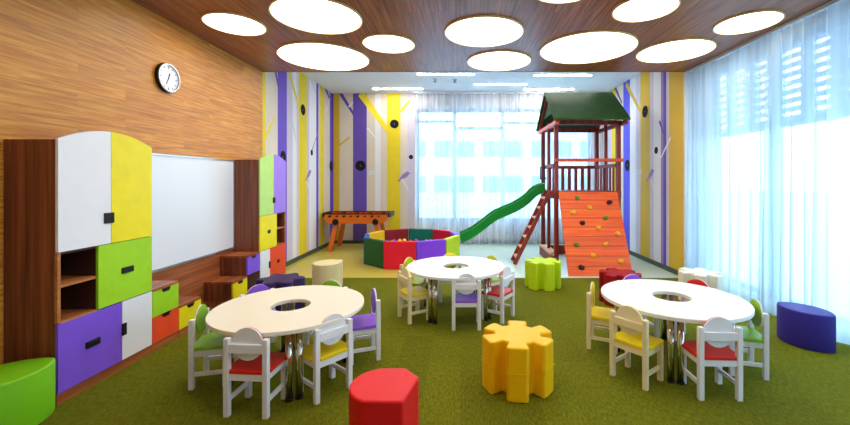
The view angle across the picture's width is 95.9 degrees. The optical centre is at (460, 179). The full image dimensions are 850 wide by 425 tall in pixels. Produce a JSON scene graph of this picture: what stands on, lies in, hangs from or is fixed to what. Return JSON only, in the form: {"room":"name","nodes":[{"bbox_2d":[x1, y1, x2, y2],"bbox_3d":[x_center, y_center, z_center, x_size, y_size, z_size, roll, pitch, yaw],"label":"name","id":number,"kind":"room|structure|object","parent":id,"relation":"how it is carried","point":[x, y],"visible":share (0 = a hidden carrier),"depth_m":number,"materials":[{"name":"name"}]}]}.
{"room":"children's room","nodes":[
{"label":"children's room","id":0,"kind":"room"},
{"bbox_2d":[0,0,331,364],"bbox_3d":[-2.997,-0.302,3.518,0.207,3.465,10.237,0,0,0],"label":"wall","id":1,"kind":"structure","parent":0,"point":[67,67],"depth_m":3.61,"materials":[{"name":"brown wood"}]},
{"bbox_2d":[154,63,179,92],"bbox_3d":[-2.880,-1.002,3.755,0.039,0.291,0.291,0,0,0],"label":"wall clock","id":2,"kind":"object","parent":1,"relation":"attached to","point":[167,78],"visible":1,"depth_m":3.74,"materials":[{"name":"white plastic"}]},
{"bbox_2d":[152,249,233,303],"bbox_3d":[-2.894,1.138,4.008,0.012,0.584,1.685,0,0,0],"label":"wall panel","id":3,"kind":"object","parent":1,"relation":"attached to","point":[191,276],"visible":0.36,"depth_m":4.14,"materials":[{"name":"brown wood"}]},
{"bbox_2d":[152,153,234,272],"bbox_3d":[-2.886,0.310,4.010,0.025,1.120,1.690,0,0,0],"label":"whiteboard","id":4,"kind":"object","parent":1,"relation":"attached to","point":[193,198],"visible":0.59,"depth_m":4.07,"materials":[{"name":"plastic"}]},
{"bbox_2d":[286,242,328,266],"bbox_3d":[-2.888,1.391,7.100,0.020,0.073,2.920,0,0,0],"label":"baseboard","id":5,"kind":"structure","parent":1,"relation":"attached to","point":[314,250],"depth_m":7.09,"materials":[{"name":"grey"}]},
{"bbox_2d":[262,71,684,71],"bbox_3d":[0.180,-1.758,5.569,6.160,0.364,0.019,0,0,0],"label":"trim","id":6,"kind":"structure","parent":1,"relation":"attached to","point":[262,71],"depth_m":5.56,"materials":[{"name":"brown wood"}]},
{"bbox_2d":[39,244,849,424],"bbox_3d":[0.300,1.479,3.595,6.800,0.102,10.390,0,0,0],"label":"floor","id":7,"kind":"structure","parent":0,"point":[803,387],"depth_m":2.71,"materials":[{"name":"green carpet"}]},
{"bbox_2d":[0,357,54,424],"bbox_3d":[-2.648,1.270,2.165,0.369,0.320,0.507,0,0,23],"label":"pouf","id":8,"kind":"object","parent":7,"relation":"on","point":[27,387],"visible":1,"depth_m":2.20,"materials":[{"name":"green"}]},
{"bbox_2d":[3,131,151,405],"bbox_3d":[-2.722,0.539,2.790,0.354,1.781,0.740,0,0,0],"label":"storage unit","id":9,"kind":"object","parent":7,"relation":"on","point":[77,207],"visible":0.98,"depth_m":2.57,"materials":[{"name":"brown wood"}]},
{"bbox_2d":[58,309,97,323],"bbox_3d":[-2.719,0.917,2.565,0.319,0.015,0.250,0,0,0],"label":"shelf","id":10,"kind":"object","parent":9,"relation":"attached to","point":[68,316],"depth_m":2.60,"materials":[{"name":"brown wood"}]},
{"bbox_2d":[61,276,95,287],"bbox_3d":[-2.723,0.683,2.565,0.311,0.018,0.250,0,0,0],"label":"shelf","id":11,"kind":"object","parent":9,"relation":"attached to","point":[65,280],"depth_m":2.60,"materials":[{"name":"brown wood"}]},
{"bbox_2d":[151,281,178,352],"bbox_3d":[-2.720,1.170,3.310,0.335,0.520,0.292,0,0,0],"label":"drawer unit","id":12,"kind":"object","parent":7,"relation":"on","point":[165,294],"visible":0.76,"depth_m":3.30,"materials":[{"name":"brown wood"}]},
{"bbox_2d":[178,296,200,337],"bbox_3d":[-2.720,1.288,3.610,0.335,0.285,0.292,0,0,0],"label":"drawer unit","id":13,"kind":"object","parent":7,"relation":"on","point":[188,305],"visible":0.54,"depth_m":3.57,"materials":[{"name":"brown wood"}]},
{"bbox_2d":[188,304,238,389],"bbox_3d":[-1.762,1.161,2.756,0.257,0.537,0.284,0,0,-14],"label":"child chair","id":14,"kind":"object","parent":7,"relation":"on","point":[211,343],"visible":0.77,"depth_m":2.64,"materials":[{"name":"white wood"}]},
{"bbox_2d":[204,276,246,307],"bbox_3d":[-2.720,1.288,4.425,0.335,0.285,0.282,0,0,0],"label":"drawer unit","id":15,"kind":"object","parent":7,"relation":"on","point":[219,290],"visible":0.83,"depth_m":4.28,"materials":[{"name":"brown wood"}]},
{"bbox_2d":[220,252,259,291],"bbox_3d":[-2.720,1.170,4.713,0.335,0.520,0.277,0,0,0],"label":"drawer unit","id":16,"kind":"object","parent":7,"relation":"on","point":[247,264],"visible":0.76,"depth_m":4.57,"materials":[{"name":"brown wood"}]},
{"bbox_2d":[223,327,284,419],"bbox_3d":[-1.285,1.161,2.413,0.284,0.537,0.257,0,0,4],"label":"child chair","id":17,"kind":"object","parent":7,"relation":"on","point":[255,363],"visible":0.96,"depth_m":2.30,"materials":[{"name":"white wood"}]},
{"bbox_2d":[233,154,285,277],"bbox_3d":[-2.722,0.539,5.216,0.354,1.781,0.712,0,0,0],"label":"storage unit","id":18,"kind":"object","parent":7,"relation":"on","point":[260,185],"visible":0.92,"depth_m":4.94,"materials":[{"name":"brown wood"}]},
{"bbox_2d":[239,284,280,349],"bbox_3d":[-1.657,1.161,3.198,0.257,0.537,0.284,0,0,42],"label":"child chair","id":19,"kind":"object","parent":7,"relation":"on","point":[259,287],"visible":0.24,"depth_m":3.26,"materials":[{"name":"white wood"}]},
{"bbox_2d":[256,273,304,310],"bbox_3d":[-1.985,1.254,4.210,0.508,0.352,0.451,0,0,-12],"label":"pouf","id":20,"kind":"object","parent":7,"relation":"on","point":[275,281],"visible":0.47,"depth_m":4.15,"materials":[{"name":"purple leather"}]},
{"bbox_2d":[205,285,363,401],"bbox_3d":[-1.270,1.180,2.850,1.060,0.500,1.060,0,0,-27],"label":"round table","id":21,"kind":"object","parent":7,"relation":"on","point":[253,310],"visible":0.91,"depth_m":2.66,"materials":[{"name":"beige laminate"}]},
{"bbox_2d":[304,280,347,345],"bbox_3d":[-1.171,1.161,3.317,0.284,0.537,0.257,0,0,8],"label":"child chair","id":22,"kind":"object","parent":7,"relation":"on","point":[308,334],"visible":0.17,"depth_m":3.31,"materials":[{"name":"white wood"}]},
{"bbox_2d":[312,259,342,285],"bbox_3d":[-1.768,1.255,5.020,0.357,0.350,0.379,0,0,0],"label":"pouf","id":23,"kind":"object","parent":7,"relation":"on","point":[323,271],"visible":0.69,"depth_m":4.88,"materials":[{"name":"beige leather"}]},
{"bbox_2d":[303,313,352,404],"bbox_3d":[-0.933,1.161,2.607,0.257,0.537,0.284,0,0,39],"label":"child chair","id":24,"kind":"object","parent":7,"relation":"on","point":[327,348],"visible":0.85,"depth_m":2.54,"materials":[{"name":"white wood"}]},
{"bbox_2d":[322,211,393,250],"bbox_3d":[-2.120,1.052,7.950,1.410,0.777,0.780,0,0,0],"label":"table","id":25,"kind":"object","parent":7,"relation":"on","point":[336,218],"visible":1,"depth_m":7.68,"materials":[{"name":"orange wood"},{"name":"black plastic"},{"name":"polished chrome"}]},
{"bbox_2d":[349,288,380,360],"bbox_3d":[-0.808,1.161,3.109,0.257,0.537,0.284,0,0,-22],"label":"child chair","id":26,"kind":"object","parent":7,"relation":"on","point":[370,324],"visible":0.8,"depth_m":3.02,"materials":[{"name":"white wood"}]},
{"bbox_2d":[349,368,418,424],"bbox_3d":[-0.422,1.270,2.087,0.366,0.320,0.349,0,0,0],"label":"pouf","id":27,"kind":"object","parent":7,"relation":"on","point":[383,396],"visible":1,"depth_m":1.99,"materials":[{"name":"red plastic"}]},
{"bbox_2d":[364,228,459,268],"bbox_3d":[-0.892,1.206,6.920,1.739,0.445,1.714,0,0,0],"label":"pit","id":28,"kind":"object","parent":7,"relation":"on","point":[378,252],"visible":0.82,"depth_m":6.29,"materials":[{"name":"plastic"}]},
{"bbox_2d":[398,267,427,324],"bbox_3d":[-0.482,1.161,3.957,0.257,0.537,0.284,0,0,-33],"label":"child chair","id":29,"kind":"object","parent":7,"relation":"on","point":[415,293],"visible":0.92,"depth_m":3.89,"materials":[{"name":"beige wood"}]},
{"bbox_2d":[400,257,425,308],"bbox_3d":[-0.517,1.161,4.378,0.257,0.537,0.284,0,0,26],"label":"child chair","id":30,"kind":"object","parent":7,"relation":"on","point":[416,281],"visible":0.36,"depth_m":4.33,"materials":[{"name":"beige wood"}]},
{"bbox_2d":[438,253,460,302],"bbox_3d":[-0.130,1.161,4.577,0.284,0.537,0.257,0,0,-4],"label":"child chair","id":31,"kind":"object","parent":7,"relation":"on","point":[440,282],"visible":0.26,"depth_m":4.47,"materials":[{"name":"white wood"}]},
{"bbox_2d":[407,256,504,323],"bbox_3d":[-0.055,1.180,4.150,1.060,0.500,1.060,0,0,35],"label":"round table","id":32,"kind":"object","parent":7,"relation":"on","point":[433,269],"visible":0.88,"depth_m":3.92,"materials":[{"name":"white laminate"}]},
{"bbox_2d":[452,273,480,330],"bbox_3d":[0.050,1.161,3.748,0.284,0.537,0.257,0,0,-1],"label":"child chair","id":33,"kind":"object","parent":7,"relation":"on","point":[465,298],"visible":1,"depth_m":3.63,"materials":[{"name":"white wood"}]},
{"bbox_2d":[476,255,502,302],"bbox_3d":[0.297,1.161,4.468,0.257,0.537,0.284,0,0,-42],"label":"child chair","id":34,"kind":"object","parent":7,"relation":"on","point":[495,280],"visible":0.21,"depth_m":4.42,"materials":[{"name":"white wood"}]},
{"bbox_2d":[481,267,514,323],"bbox_3d":[0.382,1.161,3.967,0.257,0.537,0.284,0,0,33],"label":"child chair","id":35,"kind":"object","parent":7,"relation":"on","point":[500,293],"visible":0.98,"depth_m":3.90,"materials":[{"name":"white wood"}]},
{"bbox_2d":[482,321,553,402],"bbox_3d":[0.397,1.254,2.690,0.492,0.352,0.502,0,0,8],"label":"pouf","id":36,"kind":"object","parent":7,"relation":"on","point":[517,358],"visible":1,"depth_m":2.54,"materials":[{"name":"yellow plastic"}]},
{"bbox_2d":[525,257,560,290],"bbox_3d":[1.100,1.254,5.130,0.468,0.352,0.477,0,0,-12],"label":"pouf","id":37,"kind":"object","parent":7,"relation":"on","point":[540,273],"visible":1,"depth_m":4.98,"materials":[{"name":"leather"}]},
{"bbox_2d":[459,92,631,275],"bbox_3d":[1.335,-0.063,6.585,2.730,2.999,1.869,0,0,0],"label":"playground playset","id":38,"kind":"object","parent":7,"relation":"on","point":[594,235],"visible":0.99,"depth_m":6.29,"materials":[{"name":"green wood"}]},
{"bbox_2d":[587,282,617,353],"bbox_3d":[1.238,1.161,3.299,0.257,0.537,0.284,0,0,26],"label":"child chair","id":39,"kind":"object","parent":7,"relation":"on","point":[595,314],"visible":0.77,"depth_m":3.22,"materials":[{"name":"beige wood"}]},
{"bbox_2d":[599,268,641,306],"bbox_3d":[1.860,1.254,4.470,0.453,0.352,0.462,0,0,-5],"label":"pouf","id":40,"kind":"object","parent":7,"relation":"on","point":[609,275],"visible":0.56,"depth_m":4.43,"materials":[{"name":"red leather"}]},
{"bbox_2d":[609,305,663,390],"bbox_3d":[1.273,1.161,2.767,0.257,0.537,0.284,0,0,-37],"label":"child chair","id":41,"kind":"object","parent":7,"relation":"on","point":[634,337],"visible":1,"depth_m":2.71,"materials":[{"name":"beige wood"}]},
{"bbox_2d":[617,274,658,337],"bbox_3d":[1.630,1.161,3.522,0.284,0.537,0.257,0,0,-2],"label":"child chair","id":42,"kind":"object","parent":7,"relation":"on","point":[655,325],"visible":0.16,"depth_m":3.50,"materials":[{"name":"white wood"}]},
{"bbox_2d":[601,279,754,384],"bbox_3d":[1.685,1.180,3.060,1.060,0.500,1.060,0,0,25],"label":"round table","id":43,"kind":"object","parent":7,"relation":"on","point":[705,303],"visible":0.86,"depth_m":2.88,"materials":[{"name":"white laminate"}]},
{"bbox_2d":[675,279,714,340],"bbox_3d":[2.057,1.161,3.378,0.257,0.537,0.284,0,0,-42],"label":"child chair","id":44,"kind":"object","parent":7,"relation":"on","point":[692,281],"visible":0.12,"depth_m":3.43,"materials":[{"name":"white wood"}]},
{"bbox_2d":[678,267,722,301],"bbox_3d":[2.815,1.254,4.500,0.453,0.352,0.462,0,0,32],"label":"pouf","id":45,"kind":"object","parent":7,"relation":"on","point":[713,279],"visible":0.55,"depth_m":4.40,"materials":[{"name":"leather"}]},
{"bbox_2d":[683,316,742,401],"bbox_3d":[1.685,1.161,2.594,0.284,0.537,0.257,0,0,2],"label":"child chair","id":46,"kind":"object","parent":7,"relation":"on","point":[710,348],"visible":0.96,"depth_m":2.48,"materials":[{"name":"white wood"}]},
{"bbox_2d":[729,299,768,380],"bbox_3d":[2.112,1.161,2.886,0.257,0.537,0.284,0,0,17],"label":"child chair","id":47,"kind":"object","parent":7,"relation":"on","point":[752,339],"visible":0.67,"depth_m":2.76,"materials":[{"name":"white wood"}]},
{"bbox_2d":[777,302,835,352],"bbox_3d":[3.002,1.275,3.335,0.305,0.310,0.418,0,0,-23],"label":"pouf","id":48,"kind":"object","parent":7,"relation":"on","point":[808,327],"visible":1,"depth_m":3.23,"materials":[{"name":"plastic"}]},
{"bbox_2d":[332,93,603,239],"bbox_3d":[0.280,-0.281,8.677,6.360,3.422,0.186,0,0,0],"label":"wall","id":49,"kind":"structure","parent":0,"point":[372,132],"depth_m":8.59,"materials":[{"name":"paint"}]},
{"bbox_2d":[334,240,563,243],"bbox_3d":[0.180,1.391,8.575,6.100,0.073,0.020,0,0,0],"label":"baseboard","id":50,"kind":"structure","parent":49,"relation":"attached to","point":[336,241],"depth_m":8.56,"materials":[{"name":"grey"}]},
{"bbox_2d":[416,109,590,220],"bbox_3d":[0.969,-0.335,8.680,3.962,2.530,0.080,0,0,0],"label":"window","id":51,"kind":"structure","parent":49,"relation":"in","point":[422,110],"depth_m":8.64,"materials":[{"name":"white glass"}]},
{"bbox_2d":[301,72,640,92],"bbox_3d":[0.300,-1.995,7.175,6.800,0.100,3.230,0,0,0],"label":"ceiling","id":52,"kind":"structure","parent":0,"point":[334,82],"depth_m":7.47,"materials":[{"name":"white paint"}]},
{"bbox_2d":[372,88,422,88],"bbox_3d":[-1.345,-1.940,8.120,1.070,0.014,0.060,0,0,0],"label":"recessed light","id":53,"kind":"object","parent":52,"relation":"in","point":[372,88],"visible":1,"depth_m":8.09,"materials":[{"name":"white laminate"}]},
{"bbox_2d":[417,73,474,74],"bbox_3d":[-0.276,-1.940,7.000,1.070,0.014,0.060,0,0,0],"label":"recessed light","id":54,"kind":"object","parent":52,"relation":"in","point":[417,73],"visible":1,"depth_m":6.98,"materials":[{"name":"white plastic"}]},
{"bbox_2d":[417,74,474,74],"bbox_3d":[-0.276,-1.935,7.000,1.050,0.004,0.044,0,0,0],"label":"diffuser","id":55,"kind":"object","parent":54,"relation":"attached to","point":[417,74],"depth_m":7.00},
{"bbox_2d":[474,84,526,84],"bbox_3d":[0.800,-1.940,7.730,1.070,0.014,0.060,0,0,0],"label":"recessed light","id":56,"kind":"object","parent":52,"relation":"in","point":[474,84],"visible":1,"depth_m":7.73,"materials":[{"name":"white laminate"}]},
{"bbox_2d":[413,91,604,93],"bbox_3d":[1.045,-1.925,8.400,4.210,0.039,0.050,0,0,0],"label":"rail","id":57,"kind":"object","parent":52,"relation":"attached to","point":[414,92],"visible":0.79,"depth_m":8.38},
{"bbox_2d":[415,93,505,233],"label":"sheer curtain","id":58,"kind":"object","parent":57,"relation":"hanging from","point":[453,162],"depth_m":8.40,"materials":[{"name":"white fabric"}]},
{"bbox_2d":[517,93,524,198],"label":"sheer curtain","id":59,"kind":"object","parent":57,"relation":"hanging from","point":[520,166],"depth_m":8.40,"materials":[{"name":"white fabric"}]},
{"bbox_2d":[524,89,573,89],"bbox_3d":[1.880,-1.940,8.160,1.070,0.014,0.060,0,0,0],"label":"recessed light","id":60,"kind":"object","parent":52,"relation":"in","point":[524,89],"visible":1,"depth_m":8.16,"materials":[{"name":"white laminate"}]},
{"bbox_2d":[534,74,591,75],"bbox_3d":[1.885,-1.940,7.070,1.070,0.014,0.060,0,0,0],"label":"recessed light","id":61,"kind":"object","parent":52,"relation":"in","point":[534,74],"visible":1,"depth_m":7.05,"materials":[{"name":"white plastic"}]},
{"bbox_2d":[534,75,590,75],"bbox_3d":[1.885,-1.935,7.070,1.050,0.004,0.044,0,0,0],"label":"diffuser","id":62,"kind":"object","parent":61,"relation":"attached to","point":[534,75],"depth_m":7.07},
{"bbox_2d":[132,0,831,70],"bbox_3d":[0.300,-1.790,1.980,6.800,0.420,7.160,0,0,0],"label":"ceiling","id":63,"kind":"structure","parent":0,"point":[424,22],"depth_m":3.96,"materials":[{"name":"brown wood"}]},
{"bbox_2d":[201,11,266,35],"bbox_3d":[-2.285,-1.572,3.865,0.578,0.016,0.578,0,0,0],"label":"recessed light","id":64,"kind":"object","parent":63,"relation":"in","point":[227,22],"visible":1,"depth_m":3.83,"materials":[{"name":"white plastic"}]},
{"bbox_2d":[268,0,362,34],"bbox_3d":[-1.385,-1.572,3.685,0.848,0.016,0.848,0,0,0],"label":"recessed light","id":65,"kind":"object","parent":63,"relation":"in","point":[330,17],"visible":1,"depth_m":3.65,"materials":[{"name":"white plastic"}]},
{"bbox_2d":[276,41,369,70],"bbox_3d":[-1.755,-1.572,4.920,1.128,0.016,1.128,0,0,0],"label":"recessed light","id":66,"kind":"object","parent":63,"relation":"in","point":[313,55],"visible":1,"depth_m":4.86,"materials":[{"name":"white plastic"}]},
{"bbox_2d":[362,33,414,53],"bbox_3d":[-0.835,-1.572,4.420,0.608,0.016,0.608,0,0,0],"label":"recessed light","id":67,"kind":"object","parent":63,"relation":"in","point":[381,42],"visible":1,"depth_m":4.39,"materials":[{"name":"white plastic"}]},
{"bbox_2d":[444,15,523,46],"bbox_3d":[0.246,-1.572,4.080,0.848,0.016,0.848,0,0,0],"label":"recessed light","id":68,"kind":"object","parent":63,"relation":"in","point":[478,30],"visible":1,"depth_m":4.04,"materials":[{"name":"white plastic"}]},
{"bbox_2d":[467,50,530,70],"bbox_3d":[0.504,-1.572,5.070,0.848,0.016,0.848,0,0,0],"label":"recessed light","id":69,"kind":"object","parent":63,"relation":"in","point":[495,60],"visible":1,"depth_m":5.02,"materials":[{"name":"white plastic"}]},
{"bbox_2d":[538,0,580,3],"bbox_3d":[0.860,-1.572,3.100,0.588,0.016,0.588,0,0,0],"label":"recessed light","id":70,"kind":"object","parent":63,"relation":"in","point":[544,1],"visible":1,"depth_m":3.36,"materials":[{"name":"white plastic"}]},
{"bbox_2d":[543,0,575,2],"bbox_3d":[0.860,-1.575,3.100,0.560,0.010,0.560,0,0,0],"label":"diffuser","id":71,"kind":"object","parent":70,"relation":"attached to","point":[545,1],"depth_m":3.36,"materials":[{"name":"white plastic"}]},
{"bbox_2d":[539,30,638,63],"bbox_3d":[1.517,-1.572,4.590,1.128,0.016,1.128,0,0,0],"label":"recessed light","id":72,"kind":"object","parent":63,"relation":"in","point":[594,46],"visible":1,"depth_m":4.53,"materials":[{"name":"white plastic"}]},
{"bbox_2d":[611,0,680,22],"bbox_3d":[1.690,-1.572,3.510,0.572,0.016,0.572,0,0,0],"label":"recessed light","id":73,"kind":"object","parent":63,"relation":"in","point":[629,11],"visible":1,"depth_m":3.52,"materials":[{"name":"white plastic"}]},
{"bbox_2d":[636,38,716,62],"bbox_3d":[2.615,-1.572,4.680,0.868,0.016,0.868,0,0,0],"label":"recessed light","id":74,"kind":"object","parent":63,"relation":"in","point":[676,50],"visible":1,"depth_m":4.63,"materials":[{"name":"white plastic"}]},
{"bbox_2d":[712,9,784,34],"bbox_3d":[2.870,-1.572,3.830,0.584,0.016,0.584,0,0,0],"label":"recessed light","id":75,"kind":"object","parent":63,"relation":"in","point":[752,21],"visible":1,"depth_m":3.81,"materials":[{"name":"white plastic"}]},
{"bbox_2d":[686,0,843,72],"bbox_3d":[3.286,-1.562,2.195,0.048,0.034,6.690,0,0,0],"label":"rail","id":76,"kind":"object","parent":63,"relation":"attached to","point":[822,7],"visible":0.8,"depth_m":4.01,"materials":[{"name":"white metal"}]},
{"bbox_2d":[686,0,849,344],"bbox_3d":[3.285,-0.065,2.227,0.135,2.960,6.645,0,0,0],"label":"sheer curtain","id":77,"kind":"object","parent":76,"relation":"hanging from","point":[769,209],"visible":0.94,"depth_m":3.97,"materials":[{"name":"white fabric"}]},
{"bbox_2d":[608,32,793,269],"bbox_3d":[3.477,-0.378,3.495,0.446,3.615,10.190,0,0,0],"label":"wall","id":78,"kind":"structure","parent":0,"point":[652,141],"depth_m":6.40,"materials":[{"name":"multicoloured paint"}]},
{"bbox_2d":[628,250,677,274],"bbox_3d":[3.248,1.391,7.090,0.020,0.073,2.940,0,0,0],"label":"baseboard","id":79,"kind":"structure","parent":78,"relation":"attached to","point":[660,265],"depth_m":6.39,"materials":[{"name":"grey"}]},
{"label":"outside","id":80,"kind":"structure","parent":0,"visible":0},
{"bbox_2d":[426,210,803,301],"bbox_3d":[0.000,2.030,25.000,120.000,0.001,130.000,0,0,0],"label":"ground","id":81,"kind":"structure","parent":80,"point":[462,213],"depth_m":22.48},
{"bbox_2d":[420,128,585,209],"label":"window","id":82,"kind":"structure","parent":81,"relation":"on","point":[467,150],"depth_m":26.00,"materials":[{"name":"white glass"}]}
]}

